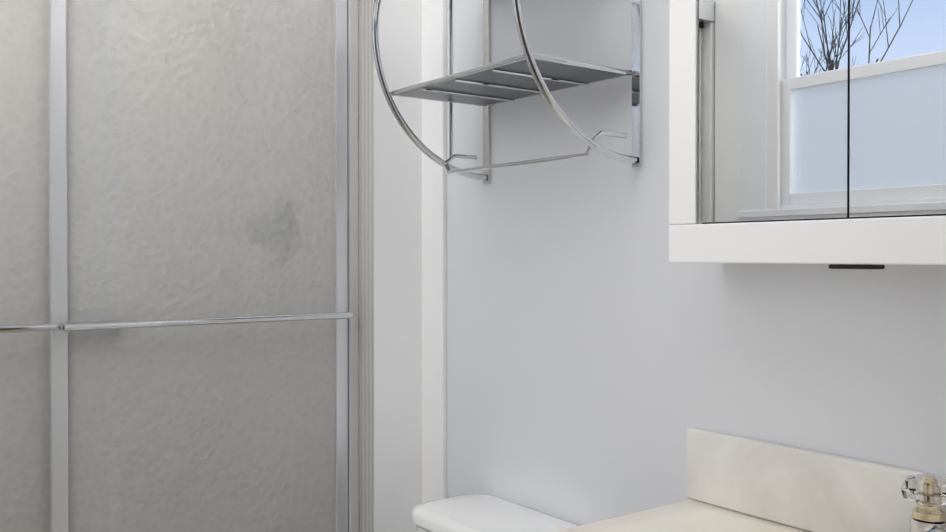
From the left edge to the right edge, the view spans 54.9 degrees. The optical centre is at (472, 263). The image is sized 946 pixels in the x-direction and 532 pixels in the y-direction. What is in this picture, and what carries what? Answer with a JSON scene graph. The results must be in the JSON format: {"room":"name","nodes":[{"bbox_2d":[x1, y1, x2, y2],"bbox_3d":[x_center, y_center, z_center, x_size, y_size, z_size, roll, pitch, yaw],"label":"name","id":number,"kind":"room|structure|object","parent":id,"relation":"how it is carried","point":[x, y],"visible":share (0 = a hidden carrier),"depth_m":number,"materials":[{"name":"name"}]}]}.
{"room":"bathroom","nodes":[
{"label":"bathroom","id":0,"kind":"room"},
{"bbox_2d":[358,0,421,531],"bbox_3d":[-0.346,-0.082,2.344,0.234,2.350,0.760,0,1,-36],"label":"wall","id":1,"kind":"structure","parent":0,"point":[390,325],"depth_m":2.00,"materials":[{"name":"white paint"}]},
{"bbox_2d":[422,0,446,502],"bbox_3d":[-0.809,-0.078,1.903,1.303,2.350,0.920,0,1,-36],"label":"trim","id":2,"kind":"structure","parent":1,"relation":"attached to","point":[434,275],"depth_m":2.00,"materials":[{"name":"white wood"}]},
{"bbox_2d":[447,0,945,525],"bbox_3d":[0.468,-0.073,1.353,0.100,2.350,1.800,0,1,-36],"label":"wall","id":3,"kind":"structure","parent":0,"point":[603,354],"depth_m":1.57,"materials":[{"name":"white paint"}]},
{"bbox_2d":[371,0,641,183],"bbox_3d":[0.044,-0.436,1.611,0.272,0.548,0.433,0,1,-36],"label":"shelf rack","id":4,"kind":"object","parent":3,"relation":"attached to","point":[526,74],"visible":1,"depth_m":1.57,"materials":[{"name":"silver metal"}]},
{"bbox_2d":[669,0,945,268],"bbox_3d":[0.561,-0.377,1.047,0.109,0.768,0.780,0,1,-36],"label":"upper cabinet","id":5,"kind":"object","parent":3,"relation":"attached to","point":[807,131],"visible":1,"depth_m":1.15,"materials":[{"name":"white wood"}]},
{"bbox_3d":[0.093,1.157,0.690,1.504,0.100,4.160,0,1,-36],"label":"floor","id":6,"kind":"structure","parent":0,"visible":0},
{"bbox_2d":[411,494,579,531],"bbox_3d":[-0.152,0.785,1.531,0.694,0.630,0.410,0,1,-36],"label":"toilet","id":7,"kind":"object","parent":6,"relation":"on","point":[475,513],"visible":0.94,"depth_m":1.69,"materials":[{"name":"white ceramic"}]},
{"bbox_2d":[557,428,945,531],"bbox_3d":[0.408,0.684,0.909,0.529,0.843,0.916,0,1,-36],"label":"bathroom vanity","id":8,"kind":"object","parent":6,"relation":"on","point":[737,484],"visible":1,"depth_m":1.27,"materials":[{"name":"white stone"}]},
{"bbox_2d":[901,473,945,531],"bbox_3d":[0.543,0.311,1.048,0.095,0.118,0.210,0,1,-36],"label":"faucet","id":9,"kind":"object","parent":8,"relation":"on","point":[926,492],"visible":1,"depth_m":1.06,"materials":[{"name":"silver metal"}]},
{"bbox_3d":[-0.921,1.031,1.951,1.169,0.130,0.724,0,1,-36],"label":"sill","id":10,"kind":"structure","parent":0,"visible":0},
{"bbox_2d":[0,0,358,531],"bbox_3d":[-0.727,0.095,1.680,1.168,1.745,0.103,0,1,-36],"label":"shower door","id":11,"kind":"structure","parent":10,"relation":"on","point":[179,265],"depth_m":1.79,"materials":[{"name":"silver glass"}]}
]}

